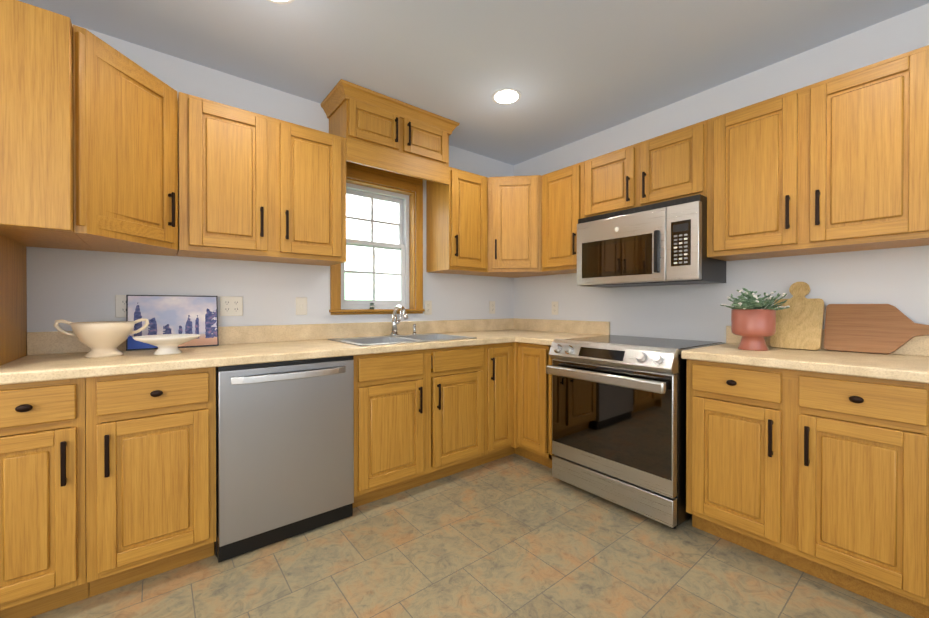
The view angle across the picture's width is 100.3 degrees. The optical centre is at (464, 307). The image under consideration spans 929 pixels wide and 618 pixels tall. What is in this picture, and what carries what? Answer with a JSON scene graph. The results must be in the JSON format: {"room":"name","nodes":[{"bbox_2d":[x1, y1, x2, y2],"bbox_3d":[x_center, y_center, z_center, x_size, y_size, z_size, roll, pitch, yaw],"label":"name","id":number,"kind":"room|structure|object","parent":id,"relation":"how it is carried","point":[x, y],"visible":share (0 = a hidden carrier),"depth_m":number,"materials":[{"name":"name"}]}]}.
{"room":"kitchen","nodes":[
{"label":"kitchen","id":0,"kind":"room"},
{"bbox_2d":[26,24,513,331],"bbox_3d":[-1.312,-0.118,2.416,4.760,2.490,0.160,0,0,-39],"label":"wall","id":1,"kind":"structure","parent":0,"point":[70,285],"depth_m":2.27,"materials":[{"name":"white paint"}]},
{"bbox_2d":[0,0,93,250],"bbox_3d":[-1.720,-0.658,1.598,0.222,0.760,0.603,0,0,-39],"label":"upper cabinet","id":2,"kind":"object","parent":1,"relation":"attached to","point":[36,140],"depth_m":1.34,"materials":[{"name":"brown wood"}]},
{"bbox_2d":[115,295,125,317],"bbox_3d":[-1.712,-0.008,1.988,0.116,0.114,0.007,0,0,-39],"label":"electrical outlet","id":3,"kind":"object","parent":1,"relation":"attached to","point":[120,306],"visible":0.4,"depth_m":1.96,"materials":[{"name":"beige plastic"}]},
{"bbox_2d":[73,25,177,255],"bbox_3d":[-1.498,-0.659,1.758,0.319,0.760,0.629,0,0,-39],"label":"upper cabinet","id":4,"kind":"object","parent":1,"relation":"attached to","point":[125,113],"visible":1,"depth_m":1.59,"materials":[{"name":"brown wood"}]},
{"bbox_2d":[220,296,242,315],"bbox_3d":[-1.362,-0.010,2.267,0.116,0.114,0.007,0,0,-39],"label":"electrical outlet","id":5,"kind":"object","parent":1,"relation":"attached to","point":[231,305],"visible":1,"depth_m":2.27,"materials":[{"name":"beige plastic"}]},
{"bbox_2d":[176,92,345,265],"bbox_3d":[-1.132,-0.662,2.226,0.828,0.760,0.354,0,0,-39],"label":"upper cabinet","id":6,"kind":"object","parent":1,"relation":"attached to","point":[252,186],"visible":1,"depth_m":2.06,"materials":[{"name":"brown wood"}]},
{"bbox_2d":[296,297,306,314],"bbox_3d":[-1.054,-0.011,2.510,0.070,0.114,0.012,0,0,-39],"label":"light switch","id":7,"kind":"object","parent":1,"relation":"attached to","point":[301,305],"visible":1,"depth_m":2.51,"materials":[{"name":"beige plastic"}]},
{"bbox_2d":[329,161,424,314],"bbox_3d":[-0.663,-0.499,2.905,0.749,1.089,0.182,0,0,-39],"label":"window unit","id":8,"kind":"structure","parent":1,"relation":"in","point":[404,199],"depth_m":2.97,"materials":[{"name":"brown wood"}]},
{"bbox_2d":[320,79,459,184],"bbox_3d":[-0.498,-1.134,2.720,0.892,0.450,0.368,0,0,-39],"label":"upper cabinet","id":9,"kind":"object","parent":1,"relation":"attached to","point":[377,130],"visible":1,"depth_m":2.55,"materials":[{"name":"brown wood"}]},
{"bbox_2d":[424,301,431,314],"bbox_3d":[-0.293,-0.001,3.119,0.070,0.114,0.007,0,0,-39],"label":"electrical outlet","id":10,"kind":"object","parent":1,"relation":"attached to","point":[428,307],"visible":1,"depth_m":3.12,"materials":[{"name":"beige plastic"}]},
{"bbox_2d":[426,167,487,274],"bbox_3d":[-0.045,-0.666,3.092,0.384,0.760,0.354,0,0,-39],"label":"upper cabinet","id":11,"kind":"object","parent":1,"relation":"attached to","point":[457,225],"visible":1,"depth_m":2.97,"materials":[{"name":"brown wood"}]},
{"bbox_2d":[489,301,494,313],"bbox_3d":[0.256,-0.004,3.557,0.070,0.114,0.007,0,0,-39],"label":"electrical outlet","id":12,"kind":"object","parent":1,"relation":"attached to","point":[491,307],"visible":1,"depth_m":3.55,"materials":[{"name":"beige plastic"}]},
{"bbox_2d":[465,175,563,277],"bbox_3d":[0.424,-0.667,3.303,0.610,0.760,0.610,0,0,-39],"label":"upper cabinet","id":13,"kind":"object","parent":1,"relation":"attached to","point":[514,226],"visible":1,"depth_m":3.06,"materials":[{"name":"brown wood"}]},
{"bbox_2d":[30,453,914,617],"bbox_3d":[0.421,1.190,0.121,4.920,0.100,5.920,0,0,-39],"label":"floor","id":14,"kind":"structure","parent":0,"point":[514,535],"depth_m":1.66,"materials":[{"name":"tile"}]},
{"bbox_2d":[0,234,26,365],"bbox_3d":[-1.816,0.047,1.528,0.020,2.170,0.598,0,0,-39],"label":"end panel","id":15,"kind":"object","parent":14,"relation":"on","point":[13,303],"visible":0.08,"depth_m":1.59,"materials":[{"name":"brown wood"}]},
{"bbox_2d":[0,378,88,617],"bbox_3d":[-1.700,0.694,1.587,0.270,0.874,0.656,0,0,-39],"label":"base cabinet","id":16,"kind":"object","parent":14,"relation":"on","point":[42,496],"visible":0.94,"depth_m":1.38,"materials":[{"name":"brown wood"}]},
{"bbox_2d":[85,367,215,596],"bbox_3d":[-1.432,0.693,1.801,0.412,0.874,0.656,0,0,-39],"label":"base cabinet","id":17,"kind":"object","parent":14,"relation":"on","point":[150,474],"visible":0.98,"depth_m":1.56,"materials":[{"name":"brown wood"}]},
{"bbox_2d":[214,356,353,561],"bbox_3d":[-1.018,0.690,2.118,0.624,0.868,0.676,0,0,-39],"label":"dishwasher","id":18,"kind":"object","parent":14,"relation":"on","point":[284,450],"visible":1,"depth_m":1.85,"materials":[{"name":"silver metal"}]},
{"bbox_2d":[353,345,484,507],"bbox_3d":[-0.406,0.689,2.620,0.950,0.874,0.654,0,0,-39],"label":"base cabinet","id":19,"kind":"object","parent":14,"relation":"on","point":[418,420],"visible":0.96,"depth_m":2.33,"materials":[{"name":"brown wood"}]},
{"bbox_2d":[478,342,553,467],"bbox_3d":[0.413,0.686,3.086,0.908,0.874,0.948,0,0,-39],"label":"base cabinet","id":20,"kind":"object","parent":14,"relation":"on","point":[518,399],"visible":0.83,"depth_m":2.75,"materials":[{"name":"brown wood"}]},
{"bbox_2d":[0,318,515,384],"bbox_3d":[-0.555,0.179,2.496,3.155,0.145,0.658,0,0,-39],"label":"countertop","id":21,"kind":"structure","parent":20,"relation":"on","point":[54,355],"depth_m":1.96,"materials":[{"name":"stone"}]},
{"bbox_2d":[53,318,148,357],"bbox_3d":[-1.610,0.132,1.732,0.314,0.167,0.214,0,0,-39],"label":"bowl","id":22,"kind":"object","parent":21,"relation":"on","point":[101,339],"visible":1,"depth_m":1.68,"materials":[{"name":"beige ceramic"}]},
{"bbox_2d":[132,334,199,354],"bbox_3d":[-1.397,0.173,1.826,0.256,0.084,0.256,0,0,-39],"label":"dish","id":23,"kind":"object","parent":21,"relation":"on","point":[166,344],"visible":1,"depth_m":1.79,"materials":[{"name":"white ceramic"}]},
{"bbox_2d":[126,295,218,350],"bbox_3d":[-1.541,0.073,2.062,0.390,0.280,0.061,0,0,-39],"label":"painting","id":24,"kind":"object","parent":21,"relation":"on","point":[173,314],"visible":0.79,"depth_m":2.06,"materials":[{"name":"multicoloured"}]},
{"bbox_2d":[327,305,476,367],"bbox_3d":[-0.410,0.182,2.617,0.846,0.406,0.533,0,0,-39],"label":"sink","id":25,"kind":"object","parent":21,"relation":"in","point":[394,337],"visible":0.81,"depth_m":2.70,"materials":[{"name":"silver metal"}]},
{"bbox_2d":[516,318,609,345],"bbox_3d":[0.740,0.177,2.878,0.653,0.145,0.359,0,0,-39],"label":"countertop","id":26,"kind":"structure","parent":20,"relation":"on","point":[532,331],"depth_m":3.13,"materials":[{"name":"stone"}]},
{"bbox_2d":[546,335,724,528],"bbox_3d":[1.040,0.665,2.400,0.783,0.924,0.754,0,0,-39],"label":"range","id":27,"kind":"object","parent":14,"relation":"on","point":[618,419],"visible":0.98,"depth_m":2.12,"materials":[{"name":"silver metal"}]},
{"bbox_2d":[686,359,928,617],"bbox_3d":[1.591,0.693,1.812,0.656,0.874,0.812,0,0,-39],"label":"base cabinet","id":28,"kind":"object","parent":14,"relation":"on","point":[824,476],"visible":0.98,"depth_m":1.56,"materials":[{"name":"brown wood"}]},
{"bbox_2d":[681,326,928,383],"bbox_3d":[1.805,0.185,1.548,0.646,0.145,1.513,0,0,-39],"label":"countertop","id":29,"kind":"structure","parent":28,"relation":"on","point":[909,363],"depth_m":1.69,"materials":[{"name":"stone"}]},
{"bbox_2d":[721,288,789,350],"bbox_3d":[1.476,0.056,1.976,0.273,0.316,0.297,0,0,-39],"label":"terracotta planter","id":30,"kind":"object","parent":29,"relation":"on","point":[753,324],"visible":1,"depth_m":1.94,"materials":[{"name":"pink ceramic"}]},
{"bbox_2d":[770,282,823,350],"bbox_3d":[1.742,0.037,2.028,0.143,0.353,0.200,0,0,-39],"label":"cutting board","id":31,"kind":"object","parent":29,"relation":"on","point":[799,323],"visible":0.79,"depth_m":2.01,"materials":[{"name":"beige wood"}]},
{"bbox_2d":[824,304,928,353],"bbox_3d":[1.993,0.098,1.764,0.080,0.233,0.520,0,0,-39],"label":"cutting board","id":32,"kind":"object","parent":29,"relation":"on","point":[876,328],"visible":0.95,"depth_m":1.84,"materials":[{"name":"brown wood"}]},
{"bbox_2d":[18,0,928,165],"bbox_3d":[0.421,-1.400,0.108,4.920,0.100,5.920,0,0,-39],"label":"ceiling","id":33,"kind":"structure","parent":0,"point":[571,71],"depth_m":2.01,"materials":[{"name":"white paint"}]},
{"bbox_2d":[267,0,294,3],"bbox_3d":[-0.809,-1.354,1.634,0.190,0.008,0.190,0,0,-39],"label":"recessed light","id":34,"kind":"object","parent":33,"relation":"in","point":[282,1],"visible":1,"depth_m":1.71,"materials":[{"name":"white plastic"}]},
{"bbox_2d":[492,88,520,104],"bbox_3d":[0.270,-1.359,2.494,0.190,0.008,0.190,0,0,-39],"label":"recessed light","id":35,"kind":"object","parent":33,"relation":"in","point":[504,96],"visible":1,"depth_m":2.48,"materials":[{"name":"white plastic"}]},
{"bbox_2d":[514,3,928,342],"bbox_3d":[2.281,-0.113,1.599,0.160,2.490,5.600,0,0,-39],"label":"wall","id":36,"kind":"structure","parent":0,"point":[897,278],"depth_m":2.29,"materials":[{"name":"white paint"}]},
{"bbox_2d":[552,302,557,314],"bbox_3d":[0.780,0.002,3.344,0.007,0.114,0.070,0,0,-39],"label":"electrical outlet","id":37,"kind":"object","parent":36,"relation":"attached to","point":[554,308],"visible":1,"depth_m":3.34,"materials":[{"name":"beige plastic"}]},
{"bbox_2d":[542,161,584,273],"bbox_3d":[0.836,-0.666,2.993,0.354,0.760,0.384,0,0,-39],"label":"upper cabinet","id":38,"kind":"object","parent":36,"relation":"attached to","point":[563,193],"visible":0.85,"depth_m":2.89,"materials":[{"name":"brown wood"}]},
{"bbox_2d":[584,120,706,217],"bbox_3d":[1.200,-0.831,2.535,0.354,0.425,0.782,0,0,-39],"label":"upper cabinet","id":39,"kind":"object","parent":36,"relation":"attached to","point":[672,165],"visible":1,"depth_m":2.38,"materials":[{"name":"brown wood"}]},
{"bbox_2d":[577,194,725,287],"bbox_3d":[1.170,-0.384,2.508,0.438,0.465,0.774,0,0,-39],"label":"microwave","id":40,"kind":"object","parent":39,"relation":"attached to","point":[661,243],"visible":1,"depth_m":2.30,"materials":[{"name":"silver metal"}]},
{"bbox_2d":[707,45,928,260],"bbox_3d":[1.704,-0.660,1.905,0.354,0.760,0.828,0,0,-39],"label":"upper cabinet","id":41,"kind":"object","parent":36,"relation":"attached to","point":[838,163],"visible":1,"depth_m":1.75,"materials":[{"name":"brown wood"}]},
{"label":"outside","id":42,"kind":"structure","parent":0,"visible":0},
{"bbox_2d":[345,194,399,299],"bbox_3d":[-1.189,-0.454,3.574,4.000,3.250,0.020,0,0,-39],"label":"window glass","id":43,"kind":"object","parent":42,"point":[382,268],"depth_m":3.78,"materials":[{"name":"clear glass"}]}
]}

